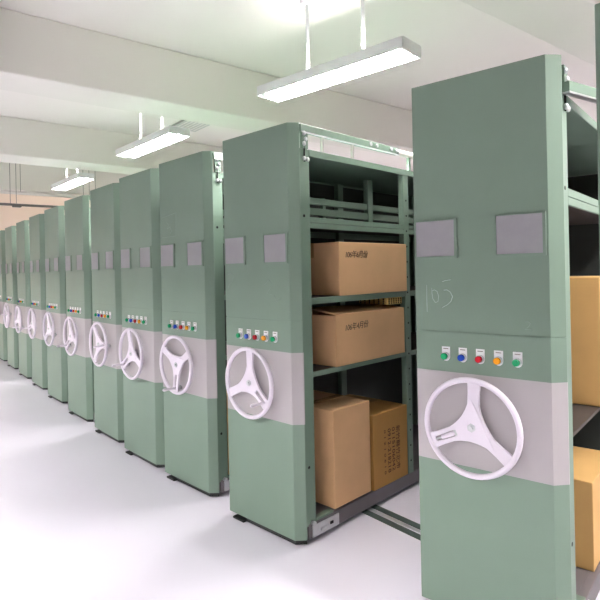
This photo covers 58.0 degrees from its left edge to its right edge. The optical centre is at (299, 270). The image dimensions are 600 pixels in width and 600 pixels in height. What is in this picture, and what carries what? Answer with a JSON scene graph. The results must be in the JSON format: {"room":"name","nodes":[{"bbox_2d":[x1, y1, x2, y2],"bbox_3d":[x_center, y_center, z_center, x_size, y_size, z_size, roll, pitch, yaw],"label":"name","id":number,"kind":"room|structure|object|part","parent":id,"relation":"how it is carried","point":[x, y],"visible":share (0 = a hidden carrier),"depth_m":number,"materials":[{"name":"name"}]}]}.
{"room":"archive storage room","nodes":[
{"label":"archive storage room","id":0,"kind":"room"},
{"bbox_2d":[0,193,72,230],"bbox_3d":[-5.396,-0.096,13.692,14.500,3.580,0.200,-1,0,-38],"label":"wall","id":1,"kind":"structure","parent":0,"point":[9,215],"depth_m":12.70,"materials":[{"name":"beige paint"}]},
{"bbox_2d":[0,0,596,170],"bbox_3d":[0.338,-2.077,6.337,14.500,0.150,18.900,-1,0,-38],"label":"ceiling","id":2,"kind":"structure","parent":0,"point":[455,38],"depth_m":4.70,"materials":[{"name":"paint"}]},
{"bbox_2d":[0,163,89,207],"bbox_3d":[-3.140,-1.530,10.781,14.100,0.805,0.080,-1,0,-38],"label":"pipe","id":3,"kind":"object","parent":2,"relation":"hanging from","point":[10,203],"visible":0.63,"depth_m":9.43,"materials":[{"name":"grey metal"}]},
{"bbox_2d":[0,176,95,197],"bbox_3d":[-3.173,-1.641,10.820,14.100,0.580,0.072,-1,0,-38],"label":"ceiling light","id":4,"kind":"object","parent":2,"relation":"hanging from","point":[1,191],"visible":0.23,"depth_m":9.60,"materials":[{"name":"white plastic"}]},
{"bbox_2d":[0,162,130,195],"bbox_3d":[-3.437,-1.686,11.155,14.100,0.480,0.550,-1,0,-38],"label":"ceiling beam","id":5,"kind":"structure","parent":2,"relation":"attached to","point":[34,178],"depth_m":9.85,"materials":[{"name":"paint"}]},
{"bbox_2d":[51,168,93,190],"bbox_3d":[-3.467,-1.609,8.199,0.230,0.632,1.304,-1,0,-40],"label":"fluorescent light","id":6,"kind":"object","parent":2,"relation":"hanging from","point":[79,178],"visible":0.78,"depth_m":8.03,"materials":[{"name":"white metal"}]},
{"bbox_2d":[0,116,222,174],"bbox_3d":[-1.554,-1.724,8.756,14.100,0.480,0.550,-1,0,-38],"label":"ceiling beam","id":7,"kind":"structure","parent":2,"relation":"attached to","point":[22,141],"depth_m":7.30,"materials":[{"name":"paint"}]},
{"bbox_2d":[115,113,189,157],"bbox_3d":[-1.627,-1.647,5.855,0.230,0.632,1.304,-1,0,-41],"label":"fluorescent light","id":8,"kind":"object","parent":2,"relation":"hanging from","point":[168,135],"visible":0.8,"depth_m":5.71,"materials":[{"name":"white metal"}]},
{"bbox_3d":[-1.773,-1.682,6.021,0.025,0.555,0.025,-1,0,-41],"label":"hanging rod","id":9,"kind":"part","parent":8,"relation":"part of","materials":[{"name":"white metal"}]},
{"bbox_2d":[172,120,208,131],"bbox_3d":[-1.432,-1.950,7.234,0.380,0.034,0.600,-1,0,-38],"label":"ceiling vent","id":10,"kind":"object","parent":2,"relation":"in","point":[193,126],"visible":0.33,"depth_m":7.24,"materials":[{"name":"plastic"}]},
{"bbox_2d":[0,8,412,157],"bbox_3d":[0.360,-1.763,6.317,14.100,0.480,0.450,-1,0,-38],"label":"ceiling beam","id":11,"kind":"structure","parent":2,"relation":"attached to","point":[39,56],"depth_m":4.83,"materials":[{"name":"paint"}]},
{"bbox_2d":[257,0,420,101],"bbox_3d":[0.220,-1.684,3.874,1.304,0.632,0.230,-1,0,42],"label":"fluorescent light","id":12,"kind":"object","parent":2,"relation":"hanging from","point":[399,50],"visible":1,"depth_m":3.77,"materials":[{"name":"white metal"}]},
{"bbox_3d":[0.056,-1.719,4.020,0.025,0.555,0.025,-1,0,42],"label":"hanging rod","id":13,"kind":"part","parent":12,"relation":"part of","materials":[{"name":"white metal"}]},
{"bbox_3d":[0.428,-1.726,3.687,0.025,0.555,0.025,-1,0,42],"label":"hanging rod","id":14,"kind":"part","parent":12,"relation":"part of","materials":[{"name":"white metal"}]},
{"bbox_2d":[460,0,599,65],"bbox_3d":[2.274,-1.801,3.879,14.100,0.480,0.450,-1,0,-38],"label":"ceiling beam","id":15,"kind":"structure","parent":2,"relation":"attached to","point":[567,25],"depth_m":3.33,"materials":[{"name":"paint"}]},
{"bbox_2d":[0,359,599,599],"bbox_3d":[0.413,1.627,6.337,14.500,0.100,18.900,-1,0,-38],"label":"floor","id":16,"kind":"structure","parent":0,"point":[82,517],"depth_m":3.22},
{"bbox_2d":[0,230,7,360],"bbox_3d":[-4.869,0.466,10.904,2.416,2.435,0.678,-1,0,-39],"label":"shelving unit","id":17,"kind":"object","parent":16,"relation":"on","point":[3,330],"visible":0.07,"depth_m":10.03,"materials":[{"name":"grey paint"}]},
{"bbox_3d":[-5.683,-0.163,10.266,0.056,1.144,0.656,-1,0,-39],"label":"panel","id":18,"kind":"part","parent":17,"relation":"part of","materials":[{"name":"green metal"}]},
{"bbox_3d":[-5.670,0.499,10.266,0.056,0.181,0.656,-1,0,-39],"label":"control panel","id":19,"kind":"part","parent":17,"relation":"part of","materials":[{"name":"green metal"}]},
{"bbox_3d":[-5.653,1.336,10.266,0.056,0.665,0.656,-1,0,-39],"label":"panel","id":20,"kind":"part","parent":17,"relation":"part of","materials":[{"name":"green metal"}]},
{"bbox_2d":[1,226,18,368],"bbox_3d":[-4.194,0.452,10.020,2.416,2.435,0.678,-1,0,-38],"label":"shelving unit","id":21,"kind":"object","parent":16,"relation":"on","point":[11,303],"visible":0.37,"depth_m":9.25,"materials":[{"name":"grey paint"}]},
{"bbox_3d":[-5.018,-0.177,9.395,0.056,1.144,0.656,-1,0,-38],"label":"panel","id":22,"kind":"part","parent":21,"relation":"part of","materials":[{"name":"green metal"}]},
{"bbox_3d":[-5.004,0.485,9.395,0.056,0.181,0.656,-1,0,-38],"label":"control panel","id":23,"kind":"part","parent":21,"relation":"part of","materials":[{"name":"green metal"}]},
{"bbox_3d":[-4.987,1.322,9.395,0.056,0.665,0.656,-1,0,-38],"label":"panel","id":24,"kind":"part","parent":21,"relation":"part of","materials":[{"name":"green metal"}]},
{"bbox_2d":[12,220,31,378],"bbox_3d":[-3.536,0.439,9.144,2.416,2.435,0.678,-1,0,-38],"label":"shelving unit","id":25,"kind":"object","parent":16,"relation":"on","point":[22,228],"visible":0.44,"depth_m":8.37,"materials":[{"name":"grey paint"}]},
{"bbox_3d":[-4.359,-0.190,8.517,0.056,1.144,0.656,-1,0,-38],"label":"panel","id":26,"kind":"part","parent":25,"relation":"part of","materials":[{"name":"green metal"}]},
{"bbox_3d":[-4.346,0.472,8.517,0.056,0.181,0.656,-1,0,-38],"label":"control panel","id":27,"kind":"part","parent":25,"relation":"part of","materials":[{"name":"green metal"}]},
{"bbox_3d":[-4.329,1.309,8.517,0.056,0.665,0.656,-1,0,-38],"label":"panel","id":28,"kind":"part","parent":25,"relation":"part of","materials":[{"name":"green metal"}]},
{"bbox_2d":[21,214,64,389],"bbox_3d":[-2.923,0.426,8.339,2.416,2.435,0.678,-1,0,-39],"label":"shelving unit","id":29,"kind":"object","parent":16,"relation":"on","point":[36,223],"visible":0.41,"depth_m":7.58,"materials":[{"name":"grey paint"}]},
{"bbox_3d":[-3.742,-0.202,7.708,0.056,1.144,0.656,-1,0,-39],"label":"panel","id":30,"kind":"part","parent":29,"relation":"part of","materials":[{"name":"green metal"}]},
{"bbox_3d":[-3.729,0.460,7.708,0.056,0.181,0.656,-1,0,-39],"label":"control panel","id":31,"kind":"part","parent":29,"relation":"part of","materials":[{"name":"green metal"}]},
{"bbox_3d":[-3.712,1.297,7.708,0.056,0.665,0.656,-1,0,-39],"label":"panel","id":32,"kind":"part","parent":29,"relation":"part of","materials":[{"name":"green metal"}]},
{"bbox_2d":[43,206,89,402],"bbox_3d":[-2.319,0.414,7.535,2.416,2.435,0.678,-1,0,-40],"label":"shelving unit","id":33,"kind":"object","parent":16,"relation":"on","point":[55,315],"visible":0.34,"depth_m":6.76,"materials":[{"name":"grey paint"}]},
{"bbox_3d":[-3.119,-0.215,6.881,0.056,1.144,0.656,-1,0,-40],"label":"panel","id":34,"kind":"part","parent":33,"relation":"part of","materials":[{"name":"green metal"}]},
{"bbox_3d":[-3.106,0.447,6.881,0.056,0.181,0.656,-1,0,-40],"label":"control panel","id":35,"kind":"part","parent":33,"relation":"part of","materials":[{"name":"green metal"}]},
{"bbox_3d":[-3.089,1.284,6.881,0.056,0.665,0.656,-1,0,-40],"label":"panel","id":36,"kind":"part","parent":33,"relation":"part of","materials":[{"name":"green metal"}]},
{"bbox_2d":[57,195,94,421],"bbox_3d":[-1.690,0.402,6.695,2.416,2.435,0.678,-1,0,-41],"label":"shelving unit","id":37,"kind":"object","parent":16,"relation":"on","point":[79,320],"visible":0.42,"depth_m":5.92,"materials":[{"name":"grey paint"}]},
{"bbox_3d":[-2.484,-0.228,6.033,0.056,1.144,0.656,-1,0,-41],"label":"panel","id":38,"kind":"part","parent":37,"relation":"part of","materials":[{"name":"green metal"}]},
{"bbox_3d":[-2.471,0.434,6.033,0.056,0.181,0.656,-1,0,-41],"label":"control panel","id":39,"kind":"part","parent":37,"relation":"part of","materials":[{"name":"green metal"}]},
{"bbox_3d":[-2.454,1.271,6.033,0.056,0.665,0.656,-1,0,-41],"label":"panel","id":40,"kind":"part","parent":37,"relation":"part of","materials":[{"name":"green metal"}]},
{"bbox_2d":[89,183,123,442],"bbox_3d":[-1.103,0.390,5.949,2.416,2.435,0.678,-1,0,-41],"label":"shelving unit","id":41,"kind":"object","parent":16,"relation":"on","point":[106,328],"visible":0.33,"depth_m":5.20,"materials":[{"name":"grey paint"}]},
{"bbox_3d":[-1.897,-0.240,5.287,0.056,1.144,0.656,-1,0,-41],"label":"panel","id":42,"kind":"part","parent":41,"relation":"part of","materials":[{"name":"green metal"}]},
{"bbox_3d":[-1.884,0.423,5.287,0.056,0.181,0.656,-1,0,-41],"label":"control panel","id":43,"kind":"part","parent":41,"relation":"part of","materials":[{"name":"green metal"}]},
{"bbox_3d":[-1.867,1.259,5.287,0.056,0.665,0.656,-1,0,-41],"label":"panel","id":44,"kind":"part","parent":41,"relation":"part of","materials":[{"name":"green metal"}]},
{"bbox_2d":[112,168,164,467],"bbox_3d":[-0.593,0.380,5.299,2.416,2.435,0.678,-1,0,-42],"label":"shelving unit","id":45,"kind":"object","parent":16,"relation":"on","point":[141,336],"visible":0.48,"depth_m":4.53,"materials":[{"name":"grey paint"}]},
{"bbox_3d":[-1.550,0.818,4.679,0.152,0.030,0.030,-1,-38,-42],"label":"crank handle","id":46,"kind":"part","parent":45,"relation":"part of","materials":[{"name":"white paint"}]},
{"bbox_3d":[-1.371,-0.250,4.619,0.056,1.144,0.656,-1,0,-42],"label":"panel","id":47,"kind":"part","parent":45,"relation":"part of","materials":[{"name":"green metal"}]},
{"bbox_3d":[-1.358,0.412,4.619,0.056,0.181,0.656,-1,0,-42],"label":"control panel","id":48,"kind":"part","parent":45,"relation":"part of","materials":[{"name":"green metal"}]},
{"bbox_3d":[-1.341,1.249,4.619,0.056,0.665,0.656,-1,0,-42],"label":"panel","id":49,"kind":"part","parent":45,"relation":"part of","materials":[{"name":"green metal"}]},
{"bbox_2d":[159,151,229,496],"bbox_3d":[-0.098,0.370,4.732,2.416,2.435,0.678,-1,0,-44],"label":"shelving unit","id":50,"kind":"object","parent":16,"relation":"on","point":[193,353],"visible":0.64,"depth_m":3.90,"materials":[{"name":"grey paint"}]},
{"bbox_3d":[-0.941,0.872,3.985,0.152,0.030,0.030,-1,2,-44],"label":"crank handle","id":51,"kind":"part","parent":50,"relation":"part of","materials":[{"name":"white paint"}]},
{"bbox_3d":[-0.852,-0.261,4.024,0.056,1.144,0.656,-1,0,-44],"label":"panel","id":52,"kind":"part","parent":50,"relation":"part of","materials":[{"name":"green metal"}]},
{"bbox_3d":[-0.838,0.402,4.024,0.056,0.181,0.656,-1,0,-44],"label":"control panel","id":53,"kind":"part","parent":50,"relation":"part of","materials":[{"name":"green metal"}]},
{"bbox_3d":[-0.821,1.238,4.024,0.056,0.665,0.656,-1,0,-44],"label":"panel","id":54,"kind":"part","parent":50,"relation":"part of","materials":[{"name":"green metal"}]},
{"bbox_3d":[0.149,-0.778,4.563,2.144,0.140,0.054,-1,0,-44],"label":"guide rail","id":55,"kind":"part","parent":50,"relation":"part of","materials":[{"name":"white metal"}]},
{"bbox_3d":[-0.001,1.518,4.818,2.190,0.090,0.654,-1,0,-44],"label":"frame","id":56,"kind":"part","parent":50,"relation":"part of","materials":[{"name":"grey metal"}]},
{"bbox_3d":[-0.247,0.404,5.054,2.060,2.148,0.003,-1,0,-44],"label":"panel","id":57,"kind":"part","parent":50,"relation":"part of","materials":[{"name":"green metal"}]},
{"bbox_3d":[-0.019,0.616,4.820,2.065,0.030,0.653,-1,0,-44],"label":"shelf","id":58,"kind":"part","parent":50,"relation":"part of","materials":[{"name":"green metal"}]},
{"bbox_2d":[226,389,228,474],"bbox_3d":[-0.519,1.188,4.214,0.446,0.588,0.503,-1,0,-44],"label":"carton","id":59,"kind":"object","parent":50,"relation":"on","point":[226,389],"visible":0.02,"depth_m":3.90,"materials":[{"name":"brown cardboard"}]},
{"bbox_2d":[223,122,418,544],"bbox_3d":[0.487,0.358,4.052,0.678,2.435,2.416,-1,0,44],"label":"shelving unit","id":60,"kind":"object","parent":16,"relation":"on","point":[282,197],"visible":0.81,"depth_m":3.33,"materials":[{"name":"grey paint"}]},
{"bbox_3d":[-0.232,0.784,3.180,0.152,0.030,0.030,-1,35,-46],"label":"crank handle","id":61,"kind":"part","parent":60,"relation":"part of","materials":[{"name":"white paint"}]},
{"bbox_3d":[-0.247,-0.273,3.325,0.656,1.144,0.056,-1,0,44],"label":"panel","id":62,"kind":"part","parent":60,"relation":"part of","materials":[{"name":"green metal"}]},
{"bbox_3d":[-0.234,0.389,3.325,0.656,0.181,0.056,-1,0,44],"label":"control panel","id":63,"kind":"part","parent":60,"relation":"part of","materials":[{"name":"green metal"}]},
{"bbox_3d":[-0.217,1.226,3.325,0.656,0.665,0.056,-1,0,44],"label":"panel","id":64,"kind":"part","parent":60,"relation":"part of","materials":[{"name":"green metal"}]},
{"bbox_3d":[0.135,1.464,3.245,0.042,0.013,0.154,-1,0,44],"label":"corner plate","id":65,"kind":"part","parent":60,"relation":"part of","materials":[{"name":"green metal"}]},
{"bbox_2d":[313,390,370,508],"bbox_3d":[0.157,1.157,3.594,0.495,0.597,0.366,-1,0,44],"label":"carton","id":66,"kind":"object","parent":60,"relation":"on","point":[341,422],"visible":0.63,"depth_m":3.38,"materials":[{"name":"brown cardboard"}]},
{"bbox_3d":[0.739,-0.790,3.890,0.054,0.140,2.144,-1,0,44],"label":"guide rail","id":67,"kind":"part","parent":60,"relation":"part of","materials":[{"name":"green metal"}]},
{"bbox_2d":[312,304,404,366],"bbox_3d":[0.308,0.414,3.756,0.486,0.358,0.750,-1,0,44],"label":"carton","id":68,"kind":"object","parent":60,"relation":"on","point":[342,335],"visible":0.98,"depth_m":3.49,"materials":[{"name":"brown cardboard"}]},
{"bbox_2d":[359,297,401,304],"bbox_3d":[0.577,0.216,3.881,0.252,0.046,0.171,-1,0,44],"label":"board","id":69,"kind":"object","parent":68,"relation":"on","point":[394,300],"visible":0.89,"depth_m":3.80,"materials":[{"name":"brown wood"}]},
{"bbox_2d":[310,242,406,295],"bbox_3d":[0.331,-0.011,3.789,0.486,0.337,0.751,-1,0,44],"label":"carton","id":70,"kind":"object","parent":60,"relation":"on","point":[337,268],"visible":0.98,"depth_m":3.50,"materials":[{"name":"brown cardboard"}]},
{"bbox_3d":[0.331,0.392,4.370,0.003,2.148,2.060,-1,0,44],"label":"panel","id":71,"kind":"part","parent":60,"relation":"part of","materials":[{"name":"green metal"}]},
{"bbox_3d":[0.561,-0.698,4.163,0.656,0.040,2.125,-1,0,44],"label":"panel","id":72,"kind":"part","parent":60,"relation":"part of","materials":[{"name":"green metal"}]},
{"bbox_3d":[0.547,-0.289,4.142,0.653,0.065,2.065,-1,0,44],"label":"shelf","id":73,"kind":"part","parent":60,"relation":"part of","materials":[{"name":"green metal"}]},
{"bbox_3d":[0.532,-0.503,4.149,0.045,0.365,2.050,-1,0,44],"label":"stop rail","id":74,"kind":"part","parent":60,"relation":"part of","materials":[{"name":"green metal"}]},
{"bbox_3d":[0.582,1.507,4.139,0.654,0.090,2.190,-1,0,44],"label":"frame","id":75,"kind":"part","parent":60,"relation":"part of","materials":[{"name":"grey metal"}]},
{"bbox_3d":[0.556,0.173,4.142,0.653,0.038,2.065,-1,0,44],"label":"shelf","id":76,"kind":"part","parent":60,"relation":"part of","materials":[{"name":"green metal"}]},
{"bbox_3d":[0.565,0.604,4.142,0.653,0.030,2.065,-1,0,44],"label":"shelf","id":77,"kind":"part","parent":60,"relation":"part of","materials":[{"name":"green metal"}]},
{"bbox_2d":[345,394,407,490],"bbox_3d":[0.441,1.214,3.905,0.524,0.498,0.406,-1,0,44],"label":"carton","id":78,"kind":"object","parent":60,"relation":"on","point":[388,420],"visible":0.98,"depth_m":3.72,"materials":[{"name":"brown cardboard"}]},
{"bbox_2d":[362,504,420,540],"bbox_3d":[-1.457,1.612,6.014,0.150,0.005,15.700,-1,0,-38],"label":"rail","id":79,"kind":"object","parent":16,"relation":"on","point":[381,509],"depth_m":3.39,"materials":[{"name":"metal"}]},
{"bbox_2d":[412,54,599,599],"bbox_3d":[1.572,0.336,3.143,0.855,2.435,2.324,-1,0,40],"label":"shelving unit","id":80,"kind":"object","parent":16,"relation":"on","point":[505,163],"visible":0.98,"depth_m":2.33,"materials":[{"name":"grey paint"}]},
{"bbox_3d":[0.666,0.380,2.466,0.038,0.065,0.004,-1,0,40],"label":"legend plate","id":81,"kind":"part","parent":80,"relation":"part of","materials":[{"name":"white plastic"}]},
{"bbox_3d":[0.655,0.741,2.423,0.106,0.024,0.023,-32,-19,35],"label":"crank handle","id":82,"kind":"part","parent":80,"relation":"part of","materials":[{"name":"white paint"}]},
{"bbox_3d":[0.727,0.379,2.416,0.038,0.065,0.004,-1,0,40],"label":"legend plate","id":83,"kind":"part","parent":80,"relation":"part of","materials":[{"name":"white plastic"}]},
{"bbox_3d":[0.788,0.378,2.365,0.038,0.065,0.004,-1,0,40],"label":"legend plate","id":84,"kind":"part","parent":80,"relation":"part of","materials":[{"name":"white plastic"}]},
{"bbox_3d":[0.800,-0.294,2.382,0.656,1.144,0.056,-1,0,40],"label":"panel","id":85,"kind":"part","parent":80,"relation":"part of","materials":[{"name":"green metal"}]},
{"bbox_3d":[0.814,0.368,2.382,0.656,0.181,0.056,-1,0,40],"label":"control panel","id":86,"kind":"part","parent":80,"relation":"part of","materials":[{"name":"green metal"}]},
{"bbox_3d":[0.831,1.205,2.382,0.656,0.665,0.056,-1,0,40],"label":"panel","id":87,"kind":"part","parent":80,"relation":"part of","materials":[{"name":"green metal"}]},
{"bbox_3d":[0.849,0.377,2.314,0.038,0.065,0.004,-1,0,40],"label":"legend plate","id":88,"kind":"part","parent":80,"relation":"part of","materials":[{"name":"white plastic"}]},
{"bbox_3d":[0.910,0.375,2.263,0.038,0.065,0.004,-1,0,40],"label":"legend plate","id":89,"kind":"part","parent":80,"relation":"part of","materials":[{"name":"white plastic"}]},
{"bbox_3d":[1.313,-0.745,2.344,0.560,0.049,0.030,-1,0,-32],"label":"guide rail","id":90,"kind":"part","parent":80,"relation":"part of","materials":[{"name":"green metal"}]},
{"bbox_3d":[1.188,1.443,2.330,0.042,0.013,0.154,-1,0,40],"label":"corner plate","id":91,"kind":"part","parent":80,"relation":"part of","materials":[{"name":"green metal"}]},
{"bbox_3d":[1.539,-0.718,3.282,0.656,0.040,2.125,-1,0,40],"label":"panel","id":92,"kind":"part","parent":80,"relation":"part of","materials":[{"name":"green metal"}]},
{"bbox_3d":[1.527,-0.316,3.260,0.653,0.070,2.065,-1,0,40],"label":"shelf","id":93,"kind":"part","parent":80,"relation":"part of","materials":[{"name":"green metal"}]},
{"bbox_3d":[2.221,0.354,4.079,0.550,2.148,0.004,-1,0,40],"label":"panel","id":94,"kind":"part","parent":80,"relation":"part of","materials":[{"name":"green metal"}]},
{"bbox_2d":[570,276,599,406],"bbox_3d":[1.411,0.361,3.033,0.560,0.652,0.381,-1,0,40],"label":"carton","id":95,"kind":"object","parent":80,"relation":"on","point":[584,290],"visible":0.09,"depth_m":2.75,"materials":[{"name":"brown cardboard"}]},
{"bbox_3d":[1.544,0.696,3.263,0.636,0.016,2.065,-1,0,40],"label":"shelf","id":96,"kind":"part","parent":80,"relation":"part of","materials":[{"name":"grey metal"}]},
{"bbox_2d":[573,446,599,571],"bbox_3d":[1.370,1.230,2.958,0.525,0.428,0.531,-1,0,40],"label":"carton","id":97,"kind":"object","parent":80,"relation":"on","point":[586,461],"visible":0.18,"depth_m":2.63,"materials":[{"name":"brown cardboard"}]},
{"bbox_3d":[1.563,1.487,3.257,0.654,0.090,2.190,-1,0,40],"label":"frame","id":98,"kind":"part","parent":80,"relation":"part of","materials":[{"name":"grey metal"}]},
{"bbox_2d":[594,3,599,254],"bbox_3d":[1.025,0.347,1.769,0.100,2.435,0.090,-1,0,40],"label":"steel post","id":99,"kind":"object","parent":16,"relation":"on","point":[597,6],"visible":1,"depth_m":1.76,"materials":[{"name":"green metal"}]}
]}

